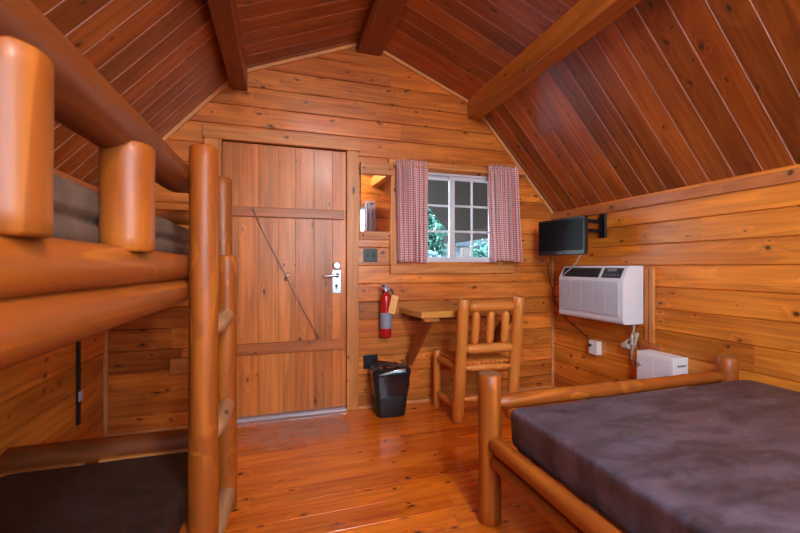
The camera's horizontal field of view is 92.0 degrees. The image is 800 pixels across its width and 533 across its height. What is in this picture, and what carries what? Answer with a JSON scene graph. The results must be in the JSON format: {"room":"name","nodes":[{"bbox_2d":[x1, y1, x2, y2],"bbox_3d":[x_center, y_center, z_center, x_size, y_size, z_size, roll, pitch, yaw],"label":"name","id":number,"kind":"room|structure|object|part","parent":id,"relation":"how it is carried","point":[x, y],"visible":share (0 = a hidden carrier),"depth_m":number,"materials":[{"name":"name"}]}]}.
{"room":"cabin bedroom","nodes":[
{"label":"cabin bedroom","id":0,"kind":"room"},
{"bbox_2d":[0,168,103,456],"bbox_3d":[-1.428,0.285,0.734,0.090,1.670,3.750,0,0,-17],"label":"wall","id":1,"kind":"structure","parent":0,"point":[38,394],"depth_m":1.96,"materials":[{"name":"brown wood"}]},
{"bbox_2d":[53,171,97,191],"bbox_3d":[-1.374,-0.448,0.749,0.022,0.065,3.748,0,0,-17],"label":"trim","id":2,"kind":"structure","parent":1,"relation":"attached to","point":[54,172],"depth_m":2.13,"materials":[{"name":"brown wood"}]},
{"bbox_2d":[76,341,82,425],"bbox_3d":[-1.825,0.535,2.197,0.022,0.730,0.036,0,0,-17],"label":"strap","id":3,"kind":"object","parent":1,"relation":"attached to","point":[79,393],"visible":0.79,"depth_m":2.18,"materials":[{"name":"fabric"}]},
{"bbox_2d":[30,0,227,186],"bbox_3d":[-1.029,-0.959,0.858,0.888,0.977,3.750,0,0,-17],"label":"ceiling","id":4,"kind":"structure","parent":0,"point":[164,58],"depth_m":1.92,"materials":[{"name":"brown wood"}]},
{"bbox_2d":[108,47,552,433],"bbox_3d":[-0.275,-0.333,3.103,3.560,2.905,0.090,0,0,-17],"label":"wall","id":5,"kind":"structure","parent":0,"point":[394,111],"depth_m":3.08,"materials":[{"name":"brown wood"}]},
{"bbox_2d":[103,330,107,434],"bbox_3d":[-1.929,0.310,2.530,0.022,1.580,0.022,0,0,-17],"label":"trim","id":6,"kind":"structure","parent":5,"relation":"attached to","point":[105,333],"depth_m":2.52,"materials":[{"name":"brown wood"}]},
{"bbox_2d":[104,425,187,436],"bbox_3d":[-1.655,1.110,2.619,0.598,0.020,0.015,0,0,-17],"label":"baseboard","id":7,"kind":"structure","parent":5,"relation":"attached to","point":[183,426],"depth_m":2.60,"materials":[{"name":"brown wood"}]},
{"bbox_2d":[169,357,187,374],"bbox_3d":[-1.494,0.681,2.653,0.154,0.107,0.045,0,0,-17],"label":"wood block","id":8,"kind":"object","parent":5,"relation":"attached to","point":[176,365],"visible":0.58,"depth_m":2.63,"materials":[{"name":"brown wood"}]},
{"bbox_2d":[162,80,228,140],"bbox_3d":[-1.545,-0.942,2.653,0.828,0.916,0.016,0,0,-17],"label":"trim","id":9,"kind":"structure","parent":5,"relation":"attached to","point":[225,84],"depth_m":2.69,"materials":[{"name":"brown wood"}]},
{"bbox_2d":[204,138,221,176],"bbox_3d":[-1.315,0.110,2.718,0.109,2.020,0.028,0,0,-17],"label":"trim","id":10,"kind":"structure","parent":5,"relation":"attached to","point":[217,143],"depth_m":2.71,"materials":[{"name":"brown wood"}]},
{"bbox_2d":[202,125,360,151],"bbox_3d":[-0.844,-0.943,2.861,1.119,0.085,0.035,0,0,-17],"label":"trim","id":11,"kind":"structure","parent":5,"relation":"attached to","point":[208,131],"depth_m":2.83,"materials":[{"name":"brown wood"}]},
{"bbox_2d":[222,141,345,416],"bbox_3d":[-0.840,0.097,2.870,0.884,1.986,0.116,0,0,-17],"label":"door","id":12,"kind":"structure","parent":5,"relation":"in","point":[289,203],"depth_m":2.89,"materials":[{"name":"wood"}]},
{"bbox_3d":[-0.519,0.068,2.943,0.126,0.036,0.065,0,0,-17],"label":"lever","id":13,"kind":"part","parent":12,"relation":"part of","materials":[{"name":"metal"}]},
{"bbox_3d":[-0.491,0.117,2.992,0.070,0.183,0.011,0,0,-17],"label":"lock plate","id":14,"kind":"part","parent":12,"relation":"part of","materials":[{"name":"metal"}]},
{"bbox_2d":[237,406,346,422],"bbox_3d":[-0.852,1.107,2.907,0.888,0.026,0.122,0,0,-17],"label":"trim","id":15,"kind":"structure","parent":5,"relation":"attached to","point":[340,408],"depth_m":2.87,"materials":[{"name":"metal"}]},
{"bbox_2d":[248,43,356,72],"bbox_3d":[-0.709,-1.581,2.913,0.959,0.407,0.016,0,0,-17],"label":"trim","id":16,"kind":"structure","parent":5,"relation":"attached to","point":[299,58],"depth_m":2.90,"materials":[{"name":"brown wood"}]},
{"bbox_2d":[346,150,358,410],"bbox_3d":[-0.371,0.110,3.012,0.093,2.020,0.028,0,0,-17],"label":"trim","id":17,"kind":"structure","parent":5,"relation":"attached to","point":[352,157],"depth_m":3.00,"materials":[{"name":"brown wood"}]},
{"bbox_2d":[364,249,376,261],"bbox_3d":[-0.233,-0.089,3.060,0.112,0.106,0.018,0,0,-17],"label":"light switch","id":18,"kind":"object","parent":5,"relation":"attached to","point":[370,255],"visible":1,"depth_m":3.06,"materials":[{"name":"black plastic"}]},
{"bbox_2d":[363,354,377,368],"bbox_3d":[-0.234,0.755,3.064,0.116,0.110,0.011,0,0,-17],"label":"wall outlet","id":19,"kind":"object","parent":5,"relation":"attached to","point":[368,360],"visible":0.8,"depth_m":3.06,"materials":[{"name":"black plastic"}]},
{"bbox_2d":[360,161,393,239],"bbox_3d":[-0.184,-0.515,3.057,0.266,0.604,0.054,0,0,-17],"label":"wall mirror","id":20,"kind":"object","parent":5,"relation":"attached to","point":[375,177],"visible":0.99,"depth_m":3.06,"materials":[{"name":"brown mirror"}]},
{"bbox_3d":[-0.190,-0.246,3.074,0.266,0.067,0.018,0,0,-17],"label":"rail","id":21,"kind":"part","parent":20,"relation":"part of","materials":[{"name":"brown wood"}]},
{"bbox_3d":[-0.190,-0.504,3.061,0.246,0.452,0.012,0,0,-17],"label":"glass","id":22,"kind":"part","parent":20,"relation":"part of","materials":[{"name":"white mirror"}]},
{"bbox_3d":[-0.185,-0.771,3.058,0.266,0.092,0.050,0,0,-17],"label":"rail","id":23,"kind":"part","parent":20,"relation":"part of","materials":[{"name":"brown wood"}]},
{"bbox_2d":[380,283,398,337],"bbox_3d":[-0.100,0.344,3.028,0.154,0.432,0.106,0,0,40],"label":"fire extinguisher","id":24,"kind":"object","parent":5,"relation":"attached to","point":[388,303],"visible":1,"depth_m":3.00,"materials":[{"name":"red metal"}]},
{"bbox_2d":[390,169,396,264],"bbox_3d":[-0.056,-0.400,3.113,0.055,0.770,0.022,0,0,-17],"label":"trim","id":25,"kind":"structure","parent":5,"relation":"attached to","point":[393,228],"depth_m":3.10,"materials":[{"name":"brown wood"}]},
{"bbox_2d":[382,50,467,103],"bbox_3d":[0.190,-1.581,3.193,0.959,0.407,0.016,0,0,-17],"label":"trim","id":26,"kind":"structure","parent":5,"relation":"attached to","point":[385,53],"depth_m":3.19,"materials":[{"name":"brown wood"}]},
{"bbox_2d":[397,172,495,261],"bbox_3d":[0.395,-0.416,3.306,0.920,0.758,0.091,0,0,-17],"label":"window","id":27,"kind":"structure","parent":5,"relation":"in","point":[451,178],"depth_m":3.31,"materials":[{"name":"plastic"}]},
{"bbox_3d":[0.213,-0.416,3.267,0.498,0.706,0.022,0,0,-17],"label":"sash","id":28,"kind":"part","parent":27,"relation":"part of","materials":[{"name":"plastic"}]},
{"bbox_3d":[0.615,-0.416,3.364,0.412,0.706,0.022,0,0,-17],"label":"sash","id":29,"kind":"part","parent":27,"relation":"part of","materials":[{"name":"plastic"}]},
{"bbox_2d":[390,265,513,273],"bbox_3d":[0.464,0.021,3.270,1.140,0.073,0.032,0,0,-17],"label":"trim","id":30,"kind":"structure","parent":5,"relation":"attached to","point":[394,269],"depth_m":3.24,"materials":[{"name":"brown wood"}]},
{"bbox_2d":[388,159,522,178],"bbox_3d":[0.505,-0.825,3.286,1.252,0.080,0.026,0,0,-17],"label":"trim","id":31,"kind":"structure","parent":5,"relation":"attached to","point":[390,161],"depth_m":3.26,"materials":[{"name":"brown wood"}]},
{"bbox_2d":[399,305,512,364],"bbox_3d":[0.468,0.562,3.081,0.874,0.469,0.404,0,0,-17],"label":"desk","id":32,"kind":"object","parent":5,"relation":"attached to","point":[428,315],"visible":0.65,"depth_m":2.96,"materials":[{"name":"brown wood"}]},
{"bbox_2d":[359,385,552,408],"bbox_3d":[0.546,1.110,3.304,1.832,0.020,0.015,0,0,-17],"label":"baseboard","id":33,"kind":"structure","parent":5,"relation":"attached to","point":[549,386],"depth_m":3.27,"materials":[{"name":"brown wood"}]},
{"bbox_2d":[393,163,526,176],"bbox_3d":[0.530,-0.805,3.247,1.231,0.026,0.062,0,0,-17],"label":"curtain rod","id":34,"kind":"object","parent":5,"relation":"attached to","point":[394,164],"visible":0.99,"depth_m":3.21,"materials":[{"name":"brown wood"}]},
{"bbox_2d":[395,158,427,262],"bbox_3d":[0.100,-0.444,3.096,0.270,0.838,0.093,0,0,-17],"label":"curtain","id":35,"kind":"object","parent":34,"relation":"hanging from","point":[411,182],"visible":1,"depth_m":3.08,"materials":[{"name":"fabric"}]},
{"bbox_2d":[488,164,522,262],"bbox_3d":[0.905,-0.458,3.336,0.306,0.849,0.103,0,0,-17],"label":"curtain","id":36,"kind":"object","parent":34,"relation":"hanging from","point":[503,189],"visible":1,"depth_m":3.33,"materials":[{"name":"fabric"}]},
{"bbox_2d":[496,260,502,264],"bbox_3d":[0.877,-0.400,3.404,0.060,0.770,0.022,0,0,-17],"label":"trim","id":37,"kind":"structure","parent":5,"relation":"attached to","point":[498,262],"depth_m":3.39,"materials":[{"name":"brown wood"}]},
{"bbox_2d":[481,117,553,213],"bbox_3d":[1.026,-0.942,3.453,0.828,0.916,0.016,0,0,-17],"label":"trim","id":38,"kind":"structure","parent":5,"relation":"attached to","point":[484,119],"depth_m":3.45,"materials":[{"name":"brown wood"}]},
{"bbox_2d":[551,261,553,385],"bbox_3d":[1.411,0.525,3.570,0.022,1.150,0.022,0,0,-17],"label":"trim","id":39,"kind":"structure","parent":5,"relation":"attached to","point":[552,262],"depth_m":3.56,"materials":[{"name":"brown wood"}]},
{"bbox_2d":[236,0,579,98],"bbox_3d":[0.296,-1.620,1.270,1.964,0.448,3.750,0,0,-17],"label":"ceiling","id":40,"kind":"structure","parent":0,"point":[461,45],"depth_m":2.59,"materials":[{"name":"brown wood"}]},
{"bbox_2d":[207,0,247,90],"bbox_3d":[-0.600,-1.375,0.991,0.113,0.210,3.750,0,0,-17],"label":"ceiling beam","id":41,"kind":"structure","parent":40,"relation":"attached to","point":[224,14],"depth_m":2.19,"materials":[{"name":"brown wood"}]},
{"bbox_2d":[357,0,407,55],"bbox_3d":[0.310,-1.745,1.275,0.200,0.130,3.750,0,0,-17],"label":"ceiling beam","id":42,"kind":"structure","parent":40,"relation":"attached to","point":[382,16],"depth_m":2.69,"materials":[{"name":"brown wood"}]},
{"bbox_2d":[468,0,640,118],"bbox_3d":[1.196,-1.379,1.551,0.125,0.202,3.750,0,0,-17],"label":"ceiling beam","id":43,"kind":"structure","parent":40,"relation":"attached to","point":[585,19],"depth_m":2.35,"materials":[{"name":"brown wood"}]},
{"bbox_2d":[224,388,626,532],"bbox_3d":[0.281,1.165,1.318,3.520,0.090,3.850,0,0,-17],"label":"floor","id":44,"kind":"structure","parent":0,"point":[355,471],"depth_m":2.04,"materials":[{"name":"brown wood"}]},
{"bbox_2d":[0,0,236,532],"bbox_3d":[-0.913,0.339,0.730,0.932,1.562,2.283,0,0,-17],"label":"bunk bed","id":45,"kind":"object","parent":44,"relation":"on","point":[56,293],"visible":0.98,"depth_m":0.88,"materials":[{"name":"brown wood"}]},
{"bbox_2d":[0,452,187,532],"bbox_3d":[-0.955,0.886,0.705,0.741,0.131,2.005,0,0,-17],"label":"mattress","id":46,"kind":"object","parent":45,"relation":"on","point":[148,494],"visible":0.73,"depth_m":1.38,"materials":[{"name":"brown fabric"}]},
{"bbox_3d":[-1.283,0.828,1.747,0.810,0.116,0.118,0,0,-17],"label":"rail","id":47,"kind":"part","parent":45,"relation":"part of","materials":[{"name":"brown wood"}]},
{"bbox_3d":[-0.636,0.090,0.813,0.106,0.105,2.130,0,0,-17],"label":"rail","id":48,"kind":"part","parent":45,"relation":"part of","materials":[{"name":"brown wood"}]},
{"bbox_3d":[-0.637,-0.001,0.812,0.102,0.100,2.130,0,0,-17],"label":"rail","id":49,"kind":"part","parent":45,"relation":"part of","materials":[{"name":"brown wood"}]},
{"bbox_3d":[-0.621,-0.330,0.728,0.134,0.134,1.960,0,1,-17],"label":"guard rail","id":50,"kind":"part","parent":45,"relation":"part of","materials":[{"name":"brown wood"}]},
{"bbox_2d":[51,174,188,254],"bbox_3d":[-1.010,-0.111,0.759,0.687,0.156,2.143,0,0,-17],"label":"mattress","id":51,"kind":"object","parent":45,"relation":"on","point":[75,206],"visible":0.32,"depth_m":0.83,"materials":[{"name":"brown fabric"}]},
{"bbox_3d":[-1.257,-0.232,1.750,0.810,0.073,0.073,0,0,-17],"label":"rail","id":52,"kind":"part","parent":45,"relation":"part of","materials":[{"name":"brown wood"}]},
{"bbox_3d":[-0.617,0.995,0.819,0.093,0.093,2.130,0,0,-17],"label":"rail","id":53,"kind":"part","parent":45,"relation":"part of","materials":[{"name":"brown wood"}]},
{"bbox_3d":[-0.727,0.339,1.428,0.104,1.562,0.104,0,0,-17],"label":"post","id":54,"kind":"part","parent":45,"relation":"part of","materials":[{"name":"brown wood"}]},
{"bbox_3d":[-0.864,0.346,1.873,0.095,1.548,0.096,0,0,-17],"label":"post","id":55,"kind":"part","parent":45,"relation":"part of","materials":[{"name":"brown wood"}]},
{"bbox_3d":[-0.804,0.534,1.787,0.093,1.172,0.092,0,0,-17],"label":"ladder post","id":56,"kind":"part","parent":45,"relation":"part of","materials":[{"name":"brown wood"}]},
{"bbox_2d":[373,395,406,417],"bbox_3d":[-0.080,0.953,2.955,0.278,0.335,0.228,0,0,-13],"label":"waste bin","id":57,"kind":"object","parent":44,"relation":"on","point":[392,406],"visible":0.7,"depth_m":2.86,"materials":[{"name":"plastic"}]},
{"bbox_2d":[369,360,410,399],"bbox_3d":[-0.083,0.858,2.955,0.305,0.244,0.253,0,0,-17],"label":"liner","id":58,"kind":"object","parent":57,"relation":"in","point":[388,379],"visible":1,"depth_m":2.85,"materials":[{"name":"black plastic"}]},
{"bbox_2d":[433,296,523,423],"bbox_3d":[0.586,0.668,2.938,0.516,0.913,0.539,0,0,-17],"label":"chair","id":59,"kind":"object","parent":44,"relation":"on","point":[476,353],"visible":0.88,"depth_m":2.75,"materials":[{"name":"brown wood"}]},
{"bbox_3d":[0.297,0.892,3.099,0.060,0.455,0.060,0,0,-17],"label":"leg","id":60,"kind":"part","parent":59,"relation":"part of","materials":[{"name":"brown wood"}]},
{"bbox_3d":[0.363,0.728,2.920,0.052,0.052,0.360,0,0,-20],"label":"rail","id":61,"kind":"part","parent":59,"relation":"part of","materials":[{"name":"brown wood"}]},
{"bbox_3d":[0.431,0.673,2.737,0.086,0.898,0.086,0,6,-21],"label":"post","id":62,"kind":"part","parent":59,"relation":"part of","materials":[{"name":"brown wood"}]},
{"bbox_3d":[0.577,0.692,2.974,0.420,0.026,0.385,0,0,-17],"label":"seat","id":63,"kind":"part","parent":59,"relation":"part of","materials":[{"name":"brown wood"}]},
{"bbox_3d":[0.635,0.725,2.788,0.383,0.046,0.046,0,0,-13],"label":"seat rail","id":64,"kind":"part","parent":59,"relation":"part of","materials":[{"name":"brown wood"}]},
{"bbox_3d":[0.640,0.585,2.774,0.370,0.070,0.068,0,0,-13],"label":"rail","id":65,"kind":"part","parent":59,"relation":"part of","materials":[{"name":"brown wood"}]},
{"bbox_3d":[0.650,0.282,2.744,0.347,0.077,0.077,0,0,-12],"label":"rail","id":66,"kind":"part","parent":59,"relation":"part of","materials":[{"name":"brown wood"}]},
{"bbox_3d":[0.844,0.668,2.828,0.086,0.910,0.086,0,6,-16],"label":"post","id":67,"kind":"part","parent":59,"relation":"part of","materials":[{"name":"brown wood"}]},
{"bbox_2d":[478,355,739,532],"bbox_3d":[1.412,0.720,0.898,1.598,0.800,2.244,0,0,-17],"label":"bed","id":68,"kind":"object","parent":44,"relation":"on","point":[559,506],"visible":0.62,"depth_m":1.66,"materials":[{"name":"brown wood"}]},
{"bbox_3d":[0.395,0.795,1.703,0.102,0.650,0.102,0,0,-17],"label":"post","id":69,"kind":"part","parent":68,"relation":"part of","materials":[{"name":"brown wood"}]},
{"bbox_3d":[0.713,0.836,0.688,0.064,0.064,2.090,0,0,-17],"label":"rail","id":70,"kind":"part","parent":68,"relation":"part of","materials":[{"name":"brown wood"}]},
{"bbox_3d":[0.711,0.763,0.688,0.075,0.075,2.090,0,0,-17],"label":"rail","id":71,"kind":"part","parent":68,"relation":"part of","materials":[{"name":"brown wood"}]},
{"bbox_3d":[1.085,0.596,1.896,1.430,0.066,0.066,0,0,-17],"label":"foot rail","id":72,"kind":"part","parent":68,"relation":"part of","materials":[{"name":"brown wood"}]},
{"bbox_2d":[511,380,799,532],"bbox_3d":[1.447,0.671,0.901,1.460,0.166,1.990,0,0,-17],"label":"mattress","id":73,"kind":"object","parent":68,"relation":"on","point":[724,457],"visible":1,"depth_m":1.25,"materials":[{"name":"fabric"}]},
{"bbox_3d":[1.782,0.805,2.100,0.097,0.630,0.098,0,0,-17],"label":"post","id":74,"kind":"part","parent":68,"relation":"part of","materials":[{"name":"brown wood"}]},
{"bbox_2d":[484,0,799,211],"bbox_3d":[1.620,-0.959,1.683,0.888,0.977,3.750,0,0,-17],"label":"ceiling","id":75,"kind":"structure","parent":0,"point":[669,94],"depth_m":2.14,"materials":[{"name":"brown wood"}]},
{"bbox_2d":[553,164,799,398],"bbox_3d":[2.019,0.285,1.807,0.090,1.670,3.750,0,0,-17],"label":"wall","id":76,"kind":"structure","parent":0,"point":[727,265],"depth_m":2.29,"materials":[{"name":"brown wood"}]},
{"bbox_2d":[539,214,606,255],"bbox_3d":[1.402,-0.249,3.123,0.283,0.321,0.492,0,0,-21],"label":"television","id":77,"kind":"object","parent":76,"relation":"attached to","point":[563,236],"visible":1,"depth_m":3.01,"materials":[{"name":"black plastic"}]},
{"bbox_2d":[547,256,588,339],"bbox_3d":[1.378,0.261,3.272,0.244,0.714,0.422,0,0,-17],"label":"power cord","id":78,"kind":"object","parent":77,"relation":"hanging from","point":[550,256],"visible":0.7,"depth_m":3.41,"materials":[{"name":"black plastic"}]},
{"bbox_3d":[1.465,-0.310,2.990,0.233,0.120,0.129,0,0,-17],"label":"bracket arm","id":79,"kind":"part","parent":77,"relation":"part of","materials":[{"name":"black metal"}]},
{"bbox_2d":[588,340,601,354],"bbox_3d":[1.544,0.644,3.070,0.065,0.108,0.088,0,0,-17],"label":"outlet box","id":80,"kind":"object","parent":76,"relation":"attached to","point":[595,347],"visible":1,"depth_m":3.04,"materials":[{"name":"white plastic"}]},
{"bbox_2d":[559,266,642,324],"bbox_3d":[1.511,0.198,2.964,0.192,0.408,0.638,0,0,-17],"label":"air conditioner","id":81,"kind":"object","parent":76,"relation":"attached to","point":[612,294],"visible":1,"depth_m":2.80,"materials":[{"name":"white plastic"}]},
{"bbox_2d":[560,279,618,315],"bbox_3d":[1.422,0.227,2.942,0.010,0.237,0.578,0,0,-17],"label":"grille","id":82,"kind":"object","parent":81,"relation":"attached to","point":[594,297],"depth_m":2.90,"materials":[{"name":"white plastic"}]},
{"bbox_3d":[1.513,0.046,2.749,0.041,0.070,0.165,0,0,-17],"label":"control panel","id":83,"kind":"part","parent":81,"relation":"part of","materials":[{"name":"black plastic"}]},
{"bbox_2d":[621,325,638,369],"bbox_3d":[1.644,0.571,2.725,0.054,0.345,0.169,0,0,-17],"label":"power cord","id":84,"kind":"object","parent":81,"relation":"attached to","point":[633,337],"visible":0.97,"depth_m":2.72,"materials":[{"name":"white plastic"}]},
{"bbox_2d":[645,267,648,341],"bbox_3d":[1.701,0.263,2.656,0.012,0.515,0.036,0,0,-17],"label":"trim","id":85,"kind":"structure","parent":76,"relation":"attached to","point":[646,268],"depth_m":2.65,"materials":[{"name":"brown wood"}]},
{"bbox_2d":[639,341,660,351],"bbox_3d":[1.706,0.578,2.637,0.014,0.115,0.160,0,0,-17],"label":"trim","id":86,"kind":"structure","parent":76,"relation":"attached to","point":[643,345],"depth_m":2.64,"materials":[{"name":"brown wood"}]},
{"bbox_2d":[649,267,654,343],"bbox_3d":[1.708,0.263,2.615,0.022,0.515,0.034,0,0,-17],"label":"trim","id":87,"kind":"structure","parent":76,"relation":"attached to","point":[651,269],"depth_m":2.60,"materials":[{"name":"brown wood"}]},
{"bbox_2d":[637,349,687,392],"bbox_3d":[1.683,0.842,2.495,0.142,0.556,0.261,0,0,-17],"label":"wall heater","id":88,"kind":"object","parent":76,"relation":"attached to","point":[650,363],"visible":0.35,"depth_m":2.46,"materials":[{"name":"white plastic"}]},
{"bbox_2d":[638,355,651,392],"bbox_3d":[1.613,0.782,2.538,0.002,0.375,0.099,0,0,-17],"label":"vent","id":89,"kind":"object","parent":88,"relation":"attached to","point":[644,361],"depth_m":2.54,"materials":[{"name":"white plastic"}]},
{"bbox_2d":[655,360,669,390],"bbox_3d":[1.647,0.782,2.426,0.002,0.375,0.100,0,0,-17],"label":"vent","id":90,"kind":"object","parent":88,"relation":"attached to","point":[662,367],"depth_m":2.42,"materials":[{"name":"white plastic"}]},
{"bbox_2d":[551,167,799,219],"bbox_3d":[1.966,-0.448,1.790,0.022,0.065,3.748,0,0,-17],"label":"trim","id":91,"kind":"structure","parent":76,"relation":"attached to","point":[790,175],"depth_m":2.32,"materials":[{"name":"brown wood"}]},
{"label":"outside","id":92,"kind":"structure","parent":0,"visible":0},
{"bbox_3d":[-2.120,1.445,13.532,32.000,0.050,20.900,0,0,-17],"label":"ground","id":93,"kind":"structure","parent":92,"visible":0},
{"bbox_2d":[428,248,440,256],"bbox_3d":[0.848,0.590,8.846,0.992,2.090,1.070,0,0,-17],"label":"tree","id":94,"kind":"object","parent":93,"relation":"on","point":[432,254],"visible":0.02,"depth_m":8.88,"materials":[{"name":"green plant"}]},
{"bbox_2d":[428,208,447,256],"bbox_3d":[0.722,-0.641,10.293,1.540,4.122,1.461,0,0,-17],"label":"tree","id":95,"kind":"object","parent":93,"relation":"on","point":[435,239],"visible":0.2,"depth_m":9.85,"materials":[{"name":"green plant"}]},
{"bbox_2d":[442,239,487,256],"bbox_3d":[1.763,0.280,13.170,1.800,2.280,2.300,0,0,-17],"label":"shed","id":96,"kind":"object","parent":93,"relation":"on","point":[466,244],"visible":0.11,"depth_m":12.19,"materials":[{"name":"grey wood"}]},
{"bbox_2d":[460,248,469,256],"bbox_3d":[1.316,0.520,7.815,0.160,1.800,0.140,0,0,-17],"label":"post","id":97,"kind":"object","parent":93,"relation":"on","point":[464,252],"visible":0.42,"depth_m":7.75,"materials":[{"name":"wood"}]},
{"bbox_2d":[469,239,487,256],"bbox_3d":[2.093,0.436,9.451,1.149,2.281,1.189,0,0,20],"label":"tree","id":98,"kind":"object","parent":93,"relation":"on","point":[482,251],"visible":0.06,"depth_m":9.36,"materials":[{"name":"green plant"}]},
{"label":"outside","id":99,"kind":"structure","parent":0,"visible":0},
{"bbox_3d":[-0.611,1.170,4.182,3.520,0.100,2.150,0,0,-17],"label":"floor","id":100,"kind":"structure","parent":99,"visible":0},
{"bbox_2d":[447,243,456,256],"bbox_3d":[0.757,0.390,5.656,0.110,1.460,0.110,0,0,-17],"label":"porch post","id":101,"kind":"object","parent":100,"relation":"on","point":[447,243],"visible":0.16,"depth_m":5.62,"materials":[{"name":"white wood"}]},
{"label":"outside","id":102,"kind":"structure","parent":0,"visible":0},
{"bbox_2d":[428,180,487,243],"bbox_3d":[-0.619,-1.086,4.206,3.834,1.491,2.200,0,0,-17],"label":"porch roof","id":103,"kind":"structure","parent":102,"point":[437,189],"depth_m":4.89,"materials":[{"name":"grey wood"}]}
]}

